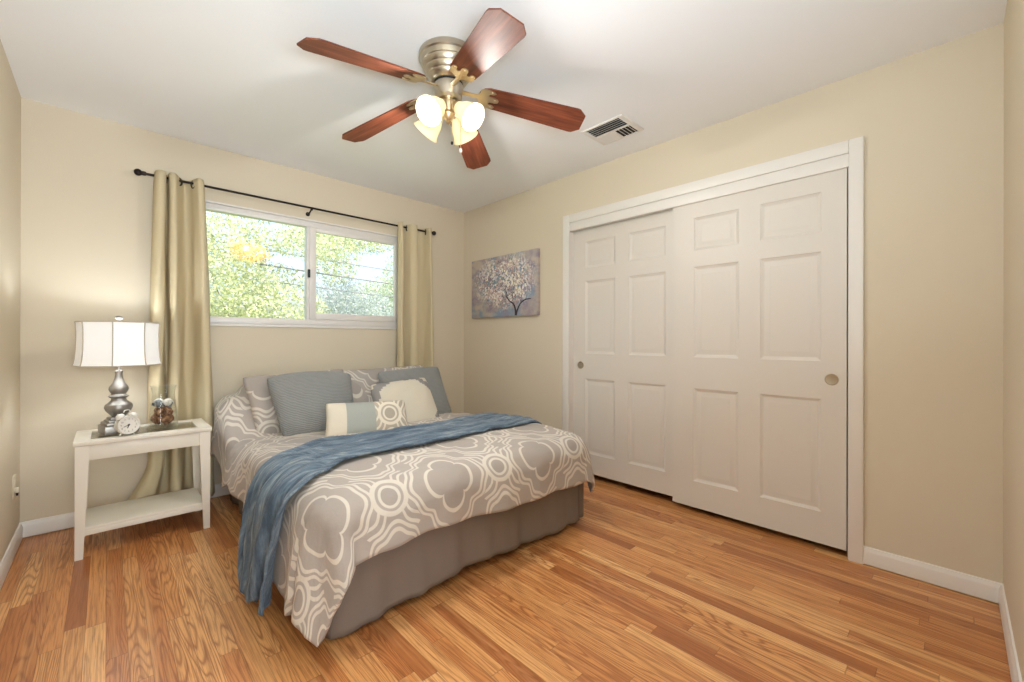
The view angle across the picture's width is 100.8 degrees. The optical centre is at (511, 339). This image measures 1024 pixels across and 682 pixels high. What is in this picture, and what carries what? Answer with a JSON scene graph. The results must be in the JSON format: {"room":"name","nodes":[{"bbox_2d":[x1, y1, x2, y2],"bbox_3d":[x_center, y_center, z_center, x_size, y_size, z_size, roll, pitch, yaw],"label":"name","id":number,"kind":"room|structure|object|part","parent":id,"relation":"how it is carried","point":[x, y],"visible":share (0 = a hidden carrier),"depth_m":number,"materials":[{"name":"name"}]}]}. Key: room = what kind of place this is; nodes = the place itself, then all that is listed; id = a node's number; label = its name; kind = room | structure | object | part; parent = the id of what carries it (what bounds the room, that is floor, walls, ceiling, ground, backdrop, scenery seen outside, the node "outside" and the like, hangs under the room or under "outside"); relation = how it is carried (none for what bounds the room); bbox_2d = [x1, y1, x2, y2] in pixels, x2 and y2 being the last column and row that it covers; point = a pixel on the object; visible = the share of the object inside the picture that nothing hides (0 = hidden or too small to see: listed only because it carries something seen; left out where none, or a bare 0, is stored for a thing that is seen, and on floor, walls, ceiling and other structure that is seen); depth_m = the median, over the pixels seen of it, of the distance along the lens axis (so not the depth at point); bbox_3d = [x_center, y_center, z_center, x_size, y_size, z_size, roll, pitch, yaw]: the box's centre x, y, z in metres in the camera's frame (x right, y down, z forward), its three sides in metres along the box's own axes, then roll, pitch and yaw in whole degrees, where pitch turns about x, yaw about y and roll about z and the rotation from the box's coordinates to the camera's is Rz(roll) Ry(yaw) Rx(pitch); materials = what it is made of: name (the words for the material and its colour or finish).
{"room":"bedroom","nodes":[
{"label":"bedroom","id":0,"kind":"room"},
{"bbox_2d":[0,39,20,562],"bbox_3d":[-1.480,-0.117,0.960,0.120,2.440,3.950,0,0,-44],"label":"wall","id":1,"kind":"structure","parent":0,"point":[10,98],"depth_m":2.07,"materials":[{"name":"beige paint"}]},
{"bbox_2d":[0,523,22,589],"bbox_3d":[-1.434,1.055,1.005,0.013,0.083,3.710,0,0,-44],"label":"baseboard","id":2,"kind":"structure","parent":1,"relation":"attached to","point":[10,553],"depth_m":2.06,"materials":[{"name":"white paint"}]},
{"bbox_2d":[12,474,19,499],"bbox_3d":[-2.552,0.757,2.182,0.022,0.116,0.072,0,0,-44],"label":"wall outlet","id":3,"kind":"object","parent":1,"relation":"attached to","point":[15,490],"visible":1,"depth_m":2.17,"materials":[{"name":"beige plastic"}]},
{"bbox_3d":[-2.558,0.757,2.177,0.006,0.116,0.072,0,0,-44],"label":"plate","id":4,"kind":"part","parent":3,"relation":"part of","materials":[{"name":"beige plastic"}]},
{"bbox_2d":[20,97,463,537],"bbox_3d":[-1.610,-0.114,3.485,3.180,2.440,0.120,0,0,-44],"label":"wall","id":5,"kind":"structure","parent":0,"point":[86,215],"depth_m":2.62,"materials":[{"name":"beige paint"}]},
{"bbox_2d":[20,483,229,536],"bbox_3d":[-1.610,1.057,3.394,3.060,0.083,0.013,0,0,-44],"label":"baseboard","id":6,"kind":"structure","parent":5,"relation":"attached to","point":[63,521],"depth_m":2.42,"materials":[{"name":"white paint"}]},
{"bbox_2d":[134,169,435,234],"bbox_3d":[-1.553,-1.015,3.378,2.188,0.067,0.111,0,0,-44],"label":"curtain rod","id":7,"kind":"object","parent":5,"relation":"attached to","point":[138,172],"visible":0.77,"depth_m":3.15,"materials":[{"name":"brown metal"}]},
{"bbox_2d":[128,170,214,499],"bbox_3d":[-2.193,-0.005,2.717,0.488,2.099,0.167,0,0,-44],"label":"window curtain","id":8,"kind":"object","parent":7,"relation":"hanging from","point":[179,272],"visible":0.77,"depth_m":2.74,"materials":[{"name":"fabric"}]},
{"bbox_2d":[397,222,433,366],"bbox_3d":[-0.888,-0.001,3.956,0.422,2.098,0.149,0,0,-44],"label":"window curtain","id":9,"kind":"object","parent":7,"relation":"hanging from","point":[415,330],"visible":0.65,"depth_m":3.89,"materials":[{"name":"fabric"}]},
{"bbox_2d":[205,200,397,329],"bbox_3d":[-1.620,-0.525,3.463,1.570,0.868,0.136,0,0,-44],"label":"window","id":10,"kind":"structure","parent":5,"relation":"in","point":[312,319],"depth_m":3.42,"materials":[{"name":"white paint"}]},
{"bbox_3d":[-1.352,-0.530,3.678,0.775,0.743,0.032,0,0,-44],"label":"sliding sash","id":11,"kind":"part","parent":10,"relation":"part of","materials":[{"name":"white plastic"}]},
{"bbox_2d":[0,0,1006,212],"bbox_3d":[0.412,-1.381,1.743,3.930,0.100,5.430,0,0,-44],"label":"ceiling","id":12,"kind":"structure","parent":0,"point":[234,76],"depth_m":2.07,"materials":[{"name":"white paint"}]},
{"bbox_2d":[297,8,584,168],"bbox_3d":[-0.335,-1.106,1.960,1.244,0.452,1.304,0,0,-44],"label":"ceiling fan","id":13,"kind":"object","parent":12,"relation":"hanging from","point":[449,63],"visible":1,"depth_m":1.93,"materials":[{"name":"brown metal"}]},
{"bbox_3d":[-0.580,-1.118,1.712,0.154,0.006,0.519,17,21,41],"label":"fan blade","id":14,"kind":"part","parent":13,"relation":"part of","materials":[{"name":"brown wood"}]},
{"bbox_3d":[-0.655,-1.118,2.175,0.519,0.006,0.154,-10,8,26],"label":"fan blade","id":15,"kind":"part","parent":13,"relation":"part of","materials":[{"name":"brown wood"}]},
{"bbox_3d":[-0.404,-1.026,2.046,0.130,0.141,0.142,0,0,-44],"label":"lamp shade","id":16,"kind":"part","parent":13,"relation":"part of","materials":[{"name":"white glass"}]},
{"bbox_3d":[-0.349,-1.026,1.890,0.142,0.141,0.130,0,0,-44],"label":"lamp shade","id":17,"kind":"part","parent":13,"relation":"part of","materials":[{"name":"white glass"}]},
{"bbox_3d":[-0.348,-1.040,1.907,0.044,0.043,0.039,0,0,-44],"label":"bulb","id":18,"kind":"part","parent":13,"relation":"part of","materials":[{"name":"white glass"}]},
{"bbox_3d":[-0.314,-1.087,1.958,0.081,0.068,0.053,0,0,-44],"label":"light arm","id":19,"kind":"part","parent":13,"relation":"part of","materials":[{"name":"metal"}]},
{"bbox_3d":[-0.261,-1.087,1.980,0.053,0.068,0.081,0,0,-44],"label":"light arm","id":20,"kind":"part","parent":13,"relation":"part of","materials":[{"name":"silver metal"}]},
{"bbox_3d":[-0.248,-1.026,2.101,0.142,0.141,0.130,0,0,-44],"label":"lamp shade","id":21,"kind":"part","parent":13,"relation":"part of","materials":[{"name":"white glass"}]},
{"bbox_3d":[-0.210,-1.040,1.946,0.039,0.043,0.044,0,0,-44],"label":"bulb","id":22,"kind":"part","parent":13,"relation":"part of","materials":[{"name":"white glass"}]},
{"bbox_3d":[-0.194,-1.026,1.945,0.130,0.141,0.142,0,0,-44],"label":"lamp shade","id":23,"kind":"part","parent":13,"relation":"part of","materials":[{"name":"white glass"}]},
{"bbox_3d":[-0.238,-1.117,2.390,0.154,0.006,0.519,-13,-11,6],"label":"fan blade","id":24,"kind":"part","parent":13,"relation":"part of","materials":[{"name":"brown wood"}]},
{"bbox_3d":[-0.116,-1.117,1.641,0.154,0.006,0.519,15,3,-29],"label":"fan blade","id":25,"kind":"part","parent":13,"relation":"part of","materials":[{"name":"brown wood"}]},
{"bbox_3d":[0.096,-1.116,2.060,0.519,0.006,0.154,10,-15,-9],"label":"fan blade","id":26,"kind":"part","parent":13,"relation":"part of","materials":[{"name":"brown wood"}]},
{"bbox_2d":[581,114,643,144],"bbox_3d":[0.637,-1.323,2.693,0.256,0.013,0.300,0,0,-44],"label":"ceiling vent","id":27,"kind":"object","parent":12,"relation":"in","point":[619,127],"visible":1,"depth_m":2.68,"materials":[{"name":"white metal"}]},
{"bbox_2d":[0,475,1010,681],"bbox_3d":[0.406,1.139,1.740,3.930,0.060,5.430,0,0,-44],"label":"floor","id":28,"kind":"structure","parent":0,"point":[646,585],"depth_m":1.71,"materials":[{"name":"brown wood"}]},
{"bbox_2d":[72,418,211,561],"bbox_3d":[-2.099,0.808,2.430,0.570,0.590,0.388,0,0,-44],"label":"nightstand","id":29,"kind":"object","parent":28,"relation":"on","point":[89,445],"visible":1,"depth_m":2.35,"materials":[{"name":"beige paint"}]},
{"bbox_3d":[-2.170,0.819,2.139,0.050,0.568,0.050,0,0,-44],"label":"leg","id":30,"kind":"part","parent":29,"relation":"part of","materials":[{"name":"beige paint"}]},
{"bbox_3d":[-2.393,0.819,2.372,0.050,0.568,0.050,0,0,-44],"label":"leg","id":31,"kind":"part","parent":29,"relation":"part of","materials":[{"name":"beige paint"}]},
{"bbox_2d":[72,316,161,435],"bbox_3d":[-2.173,0.191,2.343,0.343,0.644,0.342,0,0,-12],"label":"table lamp","id":32,"kind":"object","parent":29,"relation":"on","point":[118,344],"visible":0.94,"depth_m":2.25,"materials":[{"name":"white fabric"}]},
{"bbox_3d":[-2.173,0.024,2.343,0.334,0.234,0.334,0,0,33],"label":"lamp shade","id":33,"kind":"part","parent":32,"relation":"part of","materials":[{"name":"white fabric"}]},
{"bbox_2d":[114,409,139,436],"bbox_3d":[-2.063,0.446,2.268,0.054,0.138,0.099,0,0,22],"label":"alarm clock","id":34,"kind":"object","parent":29,"relation":"on","point":[123,424],"visible":1,"depth_m":2.26,"materials":[{"name":"white metal"}]},
{"bbox_2d":[84,488,202,535],"bbox_3d":[-2.099,0.971,2.429,0.510,0.040,0.352,0,0,-44],"label":"shelf","id":35,"kind":"object","parent":29,"relation":"attached to","point":[102,518],"depth_m":2.37,"materials":[{"name":"beige paint"}]},
{"bbox_2d":[148,384,177,426],"bbox_3d":[-2.093,0.395,2.545,0.125,0.237,0.125,0,0,27],"label":"glass jar","id":36,"kind":"object","parent":29,"relation":"on","point":[155,425],"visible":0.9,"depth_m":2.51,"materials":[{"name":"clear glass"}]},
{"bbox_2d":[151,400,163,407],"bbox_3d":[-2.098,0.381,2.515,0.055,0.047,0.047,0,0,3],"label":"seashell","id":37,"kind":"object","parent":36,"relation":"in","point":[159,403],"visible":1,"depth_m":2.50,"materials":[{"name":"grey"}]},
{"bbox_2d":[153,416,162,424],"bbox_3d":[-2.091,0.477,2.506,0.048,0.053,0.049,0,0,-44],"label":"pod","id":38,"kind":"object","parent":36,"relation":"in","point":[157,420],"visible":1,"depth_m":2.49,"materials":[{"name":"brown plant"}]},
{"bbox_2d":[154,408,162,416],"bbox_3d":[-2.093,0.434,2.511,0.047,0.051,0.046,0,0,-27],"label":"pod","id":39,"kind":"object","parent":36,"relation":"in","point":[158,412],"visible":1,"depth_m":2.50,"materials":[{"name":"brown plant"}]},
{"bbox_2d":[162,415,172,423],"bbox_3d":[-2.061,0.479,2.531,0.053,0.058,0.056,0,0,3],"label":"pod","id":40,"kind":"object","parent":36,"relation":"in","point":[166,419],"visible":1,"depth_m":2.52,"materials":[{"name":"brown plant"}]},
{"bbox_2d":[163,398,173,405],"bbox_3d":[-2.071,0.378,2.549,0.045,0.043,0.065,0,0,-12],"label":"seashell","id":41,"kind":"object","parent":36,"relation":"in","point":[167,402],"visible":1,"depth_m":2.54,"materials":[{"name":"beige"}]},
{"bbox_2d":[164,408,173,415],"bbox_3d":[-2.063,0.437,2.544,0.048,0.051,0.046,0,0,28],"label":"pod","id":42,"kind":"object","parent":36,"relation":"in","point":[168,411],"visible":1,"depth_m":2.53,"materials":[{"name":"brown plant"}]},
{"bbox_3d":[-2.028,0.820,2.720,0.050,0.568,0.050,0,0,-44],"label":"leg","id":43,"kind":"part","parent":29,"relation":"part of","materials":[{"name":"beige paint"}]},
{"bbox_3d":[-1.806,0.820,2.487,0.050,0.568,0.050,0,0,-44],"label":"leg","id":44,"kind":"part","parent":29,"relation":"part of","materials":[{"name":"beige paint"}]},
{"bbox_2d":[230,483,583,639],"bbox_3d":[-0.736,0.872,2.714,1.537,0.470,1.872,0,0,-44],"label":"bed","id":45,"kind":"object","parent":28,"relation":"on","point":[390,578],"visible":0.26,"depth_m":1.86,"materials":[{"name":"grey fabric"}]},
{"bbox_2d":[344,365,422,396],"bbox_3d":[-1.015,0.432,3.469,0.752,0.404,0.231,0,0,-41],"label":"pillow sham","id":46,"kind":"object","parent":45,"relation":"on","point":[364,378],"visible":0.12,"depth_m":3.34,"materials":[{"name":"fabric"}]},
{"bbox_2d":[210,381,594,646],"bbox_3d":[-0.717,0.667,2.661,1.740,0.769,1.969,0,0,-44],"label":"comforter","id":47,"kind":"object","parent":45,"relation":"on","point":[357,510],"visible":0.56,"depth_m":1.84,"materials":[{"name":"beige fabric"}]},
{"bbox_2d":[243,369,343,433],"bbox_3d":[-1.450,0.430,2.930,0.238,0.406,0.671,0,0,41],"label":"pillow sham","id":48,"kind":"object","parent":47,"relation":"on","point":[256,387],"visible":0.23,"depth_m":2.71,"materials":[{"name":"fabric"}]},
{"bbox_2d":[267,371,353,435],"bbox_3d":[-1.319,0.420,2.838,0.547,0.404,0.282,0,0,-41],"label":"quilted pillow","id":49,"kind":"object","parent":47,"relation":"on","point":[299,399],"visible":0.74,"depth_m":2.73,"materials":[{"name":"fabric"}]},
{"bbox_2d":[325,400,407,435],"bbox_3d":[-0.919,0.506,2.699,0.515,0.218,0.146,0,0,-34],"label":"lumbar cushion","id":50,"kind":"object","parent":47,"relation":"on","point":[341,418],"visible":0.87,"depth_m":2.65,"materials":[{"name":"beige fabric"}]},
{"bbox_2d":[238,412,541,616],"bbox_3d":[-0.530,0.806,2.416,0.568,0.579,1.815,0,0,40],"label":"throw blanket","id":51,"kind":"object","parent":47,"relation":"on","point":[283,474],"visible":0.99,"depth_m":1.83,"materials":[{"name":"blue fabric"}]},
{"bbox_2d":[371,378,439,421],"bbox_3d":[-0.764,0.503,3.108,0.505,0.410,0.247,0,0,-39],"label":"cushion","id":52,"kind":"object","parent":47,"relation":"on","point":[416,394],"visible":0.6,"depth_m":3.07,"materials":[{"name":"beige fabric"}]},
{"bbox_2d":[378,367,451,413],"bbox_3d":[-0.775,0.445,3.425,0.580,0.426,0.244,0,0,-39],"label":"quilted pillow","id":53,"kind":"object","parent":47,"relation":"on","point":[432,375],"visible":0.41,"depth_m":3.46,"materials":[{"name":"fabric"}]},
{"bbox_2d":[464,23,1003,603],"bbox_3d":[0.861,-0.109,3.114,0.120,2.440,3.830,0,0,-44],"label":"wall","id":54,"kind":"structure","parent":0,"point":[930,121],"depth_m":2.00,"materials":[{"name":"beige paint"}]},
{"bbox_2d":[472,248,539,317],"bbox_3d":[-0.084,-0.500,3.988,0.039,0.575,0.908,0,0,-44],"label":"canvas painting","id":55,"kind":"object","parent":54,"relation":"attached to","point":[508,285],"visible":1,"depth_m":3.93,"materials":[{"name":"fabric"}]},
{"bbox_2d":[562,215,569,431],"bbox_3d":[0.440,0.052,3.454,0.018,2.117,0.065,0,0,-44],"label":"trim","id":56,"kind":"structure","parent":54,"relation":"attached to","point":[566,225],"depth_m":3.44,"materials":[{"name":"white paint"}]},
{"bbox_2d":[573,209,672,495],"bbox_3d":[0.825,0.087,3.163,0.038,1.949,0.910,0,0,-44],"label":"door","id":57,"kind":"structure","parent":54,"relation":"in","point":[623,270],"depth_m":3.12,"materials":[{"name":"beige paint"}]},
{"bbox_3d":[0.553,0.208,3.423,0.005,0.061,0.061,0,0,-44],"label":"finger pull","id":58,"kind":"part","parent":57,"relation":"part of","materials":[{"name":"silver metal"}]},
{"bbox_2d":[569,140,848,231],"bbox_3d":[1.094,-0.940,2.795,0.048,0.132,1.788,0,0,-44],"label":"trim","id":59,"kind":"structure","parent":54,"relation":"attached to","point":[833,157],"depth_m":2.57,"materials":[{"name":"white paint"}]},
{"bbox_2d":[570,167,848,432],"bbox_3d":[1.127,0.116,2.835,0.120,1.990,1.807,0,0,-44],"label":"trim","id":60,"kind":"structure","parent":54,"relation":"attached to","point":[571,233],"depth_m":3.45,"materials":[{"name":"white paint"}]},
{"bbox_2d":[672,168,847,550],"bbox_3d":[1.398,0.096,2.500,0.038,1.959,0.917,0,0,-44],"label":"door","id":61,"kind":"structure","parent":54,"relation":"in","point":[760,275],"depth_m":2.43,"materials":[{"name":"beige paint"}]},
{"bbox_3d":[1.659,0.209,2.201,0.005,0.061,0.061,0,0,-44],"label":"finger pull","id":62,"kind":"part","parent":61,"relation":"part of","materials":[{"name":"silver metal"}]},
{"bbox_2d":[848,136,863,563],"bbox_3d":[1.718,0.054,2.116,0.018,2.117,0.058,0,0,-44],"label":"trim","id":63,"kind":"structure","parent":54,"relation":"attached to","point":[856,145],"depth_m":2.11,"materials":[{"name":"white paint"}]},
{"bbox_2d":[863,546,1001,602],"bbox_3d":[1.894,1.064,1.933,0.013,0.083,0.452,0,0,-44],"label":"baseboard","id":64,"kind":"structure","parent":54,"relation":"attached to","point":[986,589],"depth_m":1.91,"materials":[{"name":"white paint"}]},
{"bbox_2d":[1003,0,1023,681],"bbox_3d":[0.993,-0.111,0.674,3.060,2.440,0.120,0,0,-44],"label":"wall","id":65,"kind":"structure","parent":0,"point":[1013,302],"depth_m":1.46,"materials":[{"name":"beige paint"}]},
{"bbox_2d":[999,584,1021,681],"bbox_3d":[1.258,1.061,1.020,2.194,0.083,0.013,0,0,-44],"label":"baseboard","id":66,"kind":"structure","parent":65,"relation":"attached to","point":[1014,668],"depth_m":1.47,"materials":[{"name":"white paint"}]},
{"label":"outside","id":67,"kind":"structure","parent":0,"visible":0},
{"bbox_3d":[-15.023,1.591,19.334,55.000,0.200,41.288,0,0,-44],"label":"ground","id":68,"kind":"structure","parent":67,"visible":0},
{"bbox_2d":[206,211,352,318],"bbox_3d":[-4.917,-0.443,7.598,3.926,3.922,2.571,0,0,-44],"label":"tree","id":69,"kind":"object","parent":68,"relation":"on","point":[236,248],"visible":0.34,"depth_m":7.34,"materials":[{"name":"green plant"}]},
{"bbox_2d":[279,224,392,303],"bbox_3d":[-4.222,-0.754,10.557,2.890,4.531,1.506,0,0,-44],"label":"tree","id":70,"kind":"object","parent":68,"relation":"on","point":[359,248],"visible":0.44,"depth_m":10.30,"materials":[{"name":"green plant"}]},
{"bbox_2d":[298,275,392,315],"bbox_3d":[-4.003,-0.034,10.602,2.468,3.146,1.420,0,0,-40],"label":"shrub","id":71,"kind":"object","parent":68,"relation":"on","point":[339,294],"visible":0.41,"depth_m":10.43,"materials":[{"name":"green plant"}]},
{"bbox_2d":[336,251,392,315],"bbox_3d":[-4.051,-0.734,13.142,2.948,4.524,1.847,0,0,-44],"label":"tree","id":72,"kind":"object","parent":68,"relation":"on","point":[384,292],"visible":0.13,"depth_m":12.95,"materials":[{"name":"green plant"}]},
{"bbox_3d":[-7.939,-0.358,5.415,0.133,3.700,1.000,0,0,-44],"label":"utility pole","id":73,"kind":"object","parent":68,"relation":"on","visible":0},
{"bbox_2d":[209,272,390,296],"bbox_3d":[-4.160,-1.175,9.025,10.451,0.536,0.018,0,0,-44],"label":"utility wire","id":74,"kind":"object","parent":73,"relation":"attached to","point":[209,272],"visible":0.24,"depth_m":9.33,"materials":[{"name":"grey"}]},
{"bbox_2d":[208,239,392,270],"bbox_3d":[-4.159,-1.790,9.026,10.451,0.427,0.020,0,0,-44],"label":"utility wire","id":75,"kind":"object","parent":73,"relation":"attached to","point":[208,239],"visible":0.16,"depth_m":9.48,"materials":[{"name":"grey"}]},
{"bbox_2d":[212,256,392,284],"bbox_3d":[-4.159,-1.484,9.025,10.451,0.528,0.032,0,0,-44],"label":"utility wire","id":76,"kind":"object","parent":73,"relation":"attached to","point":[212,256],"visible":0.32,"depth_m":9.24,"materials":[{"name":"grey"}]}
]}

